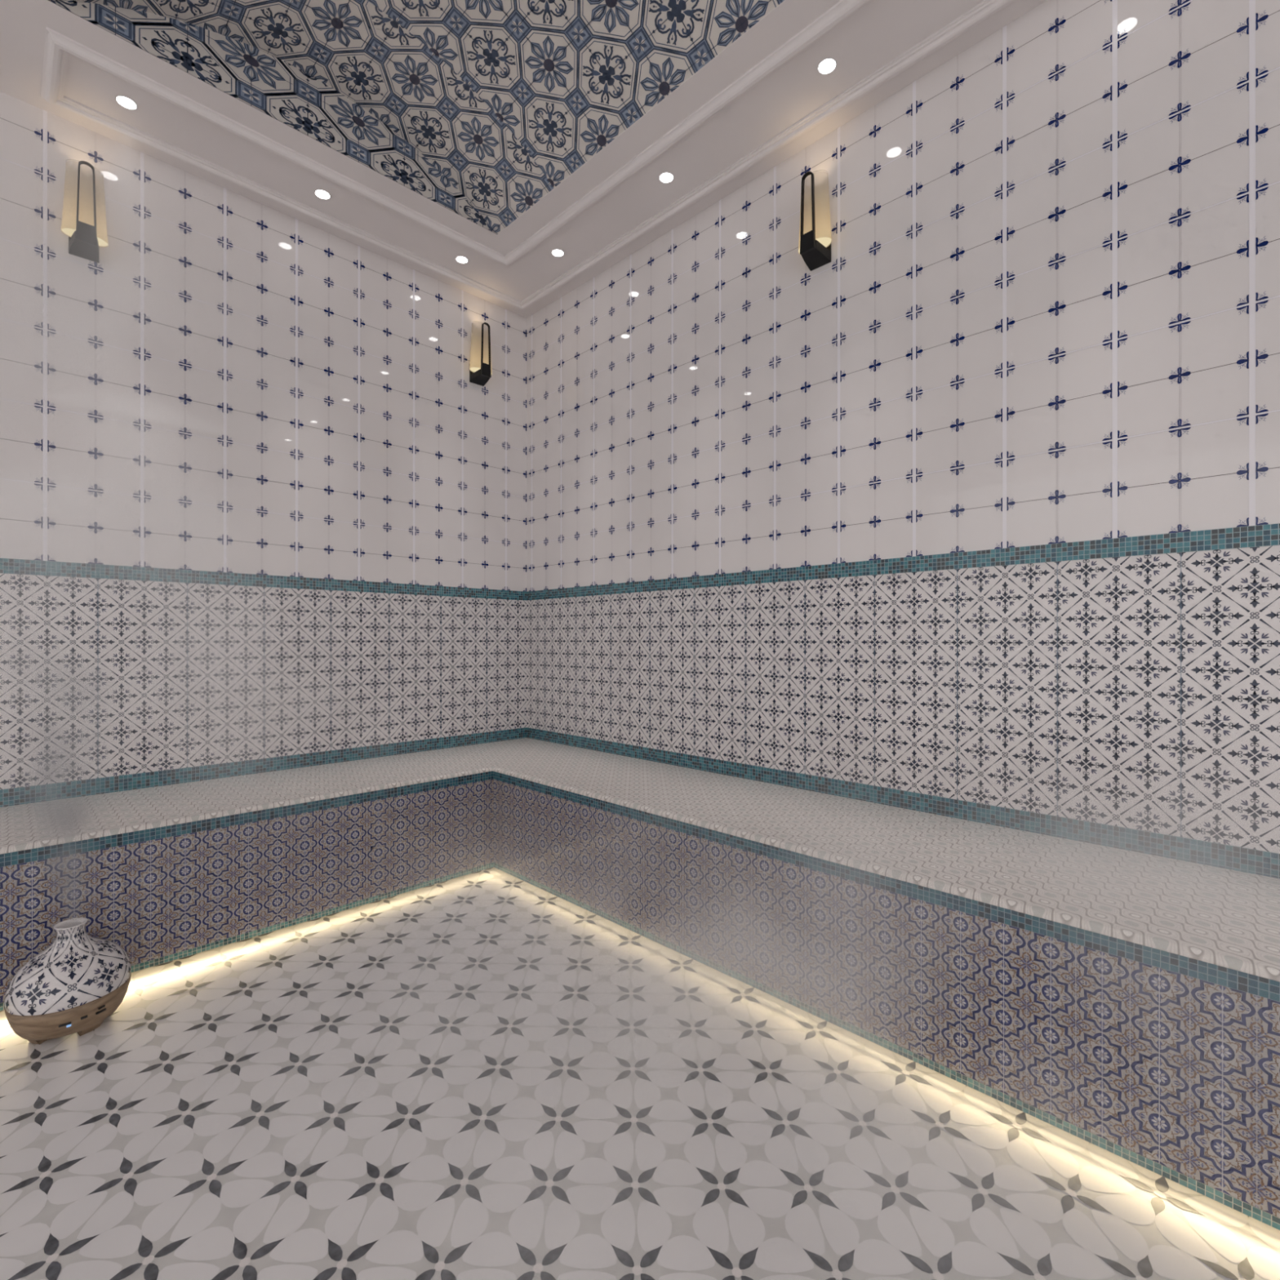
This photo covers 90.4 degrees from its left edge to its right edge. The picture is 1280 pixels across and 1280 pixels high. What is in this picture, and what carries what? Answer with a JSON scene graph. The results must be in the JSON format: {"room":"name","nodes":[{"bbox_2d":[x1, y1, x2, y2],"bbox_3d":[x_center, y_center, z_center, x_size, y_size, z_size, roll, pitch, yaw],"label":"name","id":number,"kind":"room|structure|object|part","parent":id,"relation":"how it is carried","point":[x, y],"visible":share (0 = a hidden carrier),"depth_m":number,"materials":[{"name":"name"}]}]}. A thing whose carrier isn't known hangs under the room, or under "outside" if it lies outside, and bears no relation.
{"room":"spa","nodes":[
{"label":"spa","id":0,"kind":"room"},
{"bbox_2d":[4,917,131,1044],"bbox_3d":[-1.680,0.988,1.877,0.280,0.300,0.280,0,0,-25],"label":"vase","id":1,"kind":"object","parent":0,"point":[76,983],"visible":1,"depth_m":1.80,"materials":[{"name":"white ceramic"}]},
{"bbox_2d":[0,91,526,789],"bbox_3d":[-3.234,-0.486,1.621,0.121,3.250,7.000,0,0,45],"label":"wall","id":2,"kind":"structure","parent":0,"point":[236,383],"depth_m":2.89,"materials":[{"name":"white tile"}]},
{"bbox_2d":[61,160,108,262],"bbox_3d":[-2.188,-1.694,2.508,0.112,0.335,0.142,0,0,45],"label":"wall sconce","id":3,"kind":"object","parent":2,"relation":"attached to","point":[84,213],"visible":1,"depth_m":2.48,"materials":[{"name":"beige glass"}]},
{"bbox_3d":[-2.226,-1.580,2.545,0.005,0.108,0.092,0,0,45],"label":"plate","id":4,"kind":"part","parent":3,"relation":"part of","materials":[{"name":"black metal"}]},
{"bbox_2d":[61,227,107,246],"bbox_3d":[-2.192,-1.589,2.512,0.088,0.001,0.139,0,0,45],"label":"diffuser","id":5,"kind":"object","parent":3,"relation":"attached to","point":[69,232],"depth_m":2.49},
{"bbox_3d":[-2.192,-1.724,2.512,0.091,0.275,0.142,0,0,45],"label":"lamp shade","id":6,"kind":"part","parent":3,"relation":"part of","materials":[{"name":"beige glass"}]},
{"bbox_3d":[-2.154,-1.699,2.474,0.014,0.311,0.063,0,0,45],"label":"frame","id":7,"kind":"part","parent":3,"relation":"part of","materials":[{"name":"black metal"}]},
{"bbox_2d":[0,727,526,807],"bbox_3d":[-1.887,0.596,2.888,0.004,0.065,3.296,0,0,45],"label":"trim","id":8,"kind":"structure","parent":2,"relation":"attached to","point":[55,791],"depth_m":2.90,"materials":[{"name":"teal tile"}]},
{"bbox_2d":[0,557,526,600],"bbox_3d":[-1.887,-0.276,2.888,0.004,0.057,3.296,0,0,45],"label":"trim","id":9,"kind":"structure","parent":2,"relation":"attached to","point":[7,566],"depth_m":2.90,"materials":[{"name":"teal tile"}]},
{"bbox_2d":[469,322,492,386],"bbox_3d":[-0.939,-1.694,3.764,0.112,0.335,0.142,0,0,45],"label":"wall sconce","id":10,"kind":"object","parent":2,"relation":"attached to","point":[480,365],"visible":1,"depth_m":3.73,"materials":[{"name":"black metal"}]},
{"bbox_3d":[-0.976,-1.580,3.802,0.005,0.108,0.092,0,0,45],"label":"plate","id":11,"kind":"part","parent":10,"relation":"part of","materials":[{"name":"black metal"}]},
{"bbox_3d":[-0.943,-1.724,3.768,0.091,0.275,0.142,0,0,45],"label":"lamp shade","id":12,"kind":"part","parent":10,"relation":"part of","materials":[{"name":"beige glass"}]},
{"bbox_2d":[470,367,492,373],"bbox_3d":[-0.943,-1.589,3.768,0.088,0.001,0.139,0,0,45],"label":"diffuser","id":13,"kind":"object","parent":10,"relation":"attached to","point":[473,369],"depth_m":3.74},
{"bbox_3d":[-0.904,-1.699,3.730,0.014,0.311,0.063,0,0,45],"label":"frame","id":14,"kind":"part","parent":10,"relation":"part of","materials":[{"name":"black metal"}]},
{"bbox_2d":[0,0,1047,318],"bbox_3d":[-0.533,-2.177,-0.981,7.620,0.257,7.120,0,0,45],"label":"ceiling","id":15,"kind":"structure","parent":0,"point":[486,120],"depth_m":2.49,"materials":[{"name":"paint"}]},
{"bbox_2d":[115,94,137,110],"bbox_3d":[-1.962,-2.051,2.430,0.068,0.005,0.068,0,0,45],"label":"recessed light","id":16,"kind":"object","parent":15,"relation":"in","point":[124,101],"visible":1,"depth_m":2.43,"materials":[{"name":"grey"}]},
{"bbox_3d":[-1.313,-2.179,2.630,0.003,0.255,1.670,0,0,45],"label":"vault panel","id":17,"kind":"part","parent":15,"relation":"part of","materials":[{"name":"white tile"}]},
{"bbox_2d":[314,189,330,199],"bbox_3d":[-1.464,-2.051,2.931,0.068,0.005,0.068,0,0,45],"label":"recessed light","id":18,"kind":"object","parent":15,"relation":"in","point":[321,193],"visible":1,"depth_m":2.93,"materials":[{"name":"grey"}]},
{"bbox_2d":[455,255,468,263],"bbox_3d":[-0.962,-2.051,3.435,0.068,0.005,0.068,0,0,45],"label":"recessed light","id":19,"kind":"object","parent":15,"relation":"in","point":[460,259],"visible":1,"depth_m":3.44,"materials":[{"name":"grey"}]},
{"bbox_2d":[551,248,564,257],"bbox_3d":[-0.437,-2.051,3.375,0.068,0.005,0.068,0,0,45],"label":"recessed light","id":20,"kind":"object","parent":15,"relation":"in","point":[556,252],"visible":1,"depth_m":3.37,"materials":[{"name":"grey"}]},
{"bbox_2d":[658,172,674,182],"bbox_3d":[0.117,-2.051,2.824,0.068,0.005,0.068,0,0,45],"label":"recessed light","id":21,"kind":"object","parent":15,"relation":"in","point":[664,177],"visible":1,"depth_m":2.82,"materials":[{"name":"grey"}]},
{"bbox_2d":[817,57,836,74],"bbox_3d":[0.669,-2.051,2.275,0.068,0.005,0.068,0,0,45],"label":"recessed light","id":22,"kind":"object","parent":15,"relation":"in","point":[827,65],"visible":1,"depth_m":2.27,"materials":[{"name":"grey"}]},
{"bbox_2d":[0,866,1279,1279],"bbox_3d":[-0.533,1.188,-0.981,7.620,0.101,7.120,0,0,45],"label":"floor","id":23,"kind":"structure","parent":0,"point":[485,1074],"depth_m":1.44,"materials":[{"name":"white tile"}]},
{"bbox_2d":[0,737,1279,1230],"bbox_3d":[-0.363,0.883,1.374,4.300,0.510,3.300,0,0,45],"label":"bench","id":24,"kind":"object","parent":23,"relation":"on","point":[1125,1002],"visible":0.98,"depth_m":1.94,"materials":[{"name":"tile"}]},
{"bbox_3d":[-0.363,0.636,1.374,4.300,0.016,3.300,0,0,45],"label":"seat","id":25,"kind":"part","parent":24,"relation":"part of","materials":[{"name":"tile"}]},
{"bbox_2d":[526,0,1279,853],"bbox_3d":[1.935,-0.486,1.501,7.620,3.250,0.121,0,0,45],"label":"wall","id":26,"kind":"structure","parent":0,"point":[1045,308],"depth_m":2.22,"materials":[{"name":"white tile"}]},
{"bbox_2d":[40,0,1014,310],"bbox_3d":[0.007,-2.037,1.681,4.228,0.028,2.180,0,0,45],"label":"trim","id":27,"kind":"structure","parent":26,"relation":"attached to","point":[58,46],"depth_m":2.57,"materials":[{"name":"paint"}]},
{"bbox_2d":[798,171,831,271],"bbox_3d":[0.702,-1.694,2.564,0.142,0.335,0.112,0,0,45],"label":"wall sconce","id":28,"kind":"object","parent":26,"relation":"attached to","point":[815,241],"visible":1,"depth_m":2.53,"materials":[{"name":"black metal"}]},
{"bbox_3d":[0.667,-1.699,2.529,0.063,0.311,0.014,0,0,45],"label":"frame","id":29,"kind":"part","parent":28,"relation":"part of","materials":[{"name":"black metal"}]},
{"bbox_2d":[798,237,831,253],"bbox_3d":[0.705,-1.589,2.568,0.139,0.001,0.088,0,0,45],"label":"diffuser","id":30,"kind":"object","parent":28,"relation":"attached to","point":[825,242],"depth_m":2.54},
{"bbox_3d":[0.705,-1.724,2.568,0.142,0.275,0.091,0,0,45],"label":"lamp shade","id":31,"kind":"part","parent":28,"relation":"part of","materials":[{"name":"beige glass"}]},
{"bbox_3d":[0.739,-1.580,2.601,0.092,0.108,0.005,0,0,45],"label":"plate","id":32,"kind":"part","parent":28,"relation":"part of","materials":[{"name":"black metal"}]},
{"bbox_2d":[526,727,1279,878],"bbox_3d":[0.799,0.596,2.543,4.300,0.065,0.004,0,0,45],"label":"trim","id":33,"kind":"structure","parent":26,"relation":"attached to","point":[1254,861],"depth_m":2.18,"materials":[{"name":"teal tile"}]},
{"bbox_2d":[526,523,1279,600],"bbox_3d":[0.799,-0.276,2.543,4.300,0.057,0.004,0,0,45],"label":"trim","id":34,"kind":"structure","parent":26,"relation":"attached to","point":[1268,535],"depth_m":2.18,"materials":[{"name":"teal tile"}]}
]}

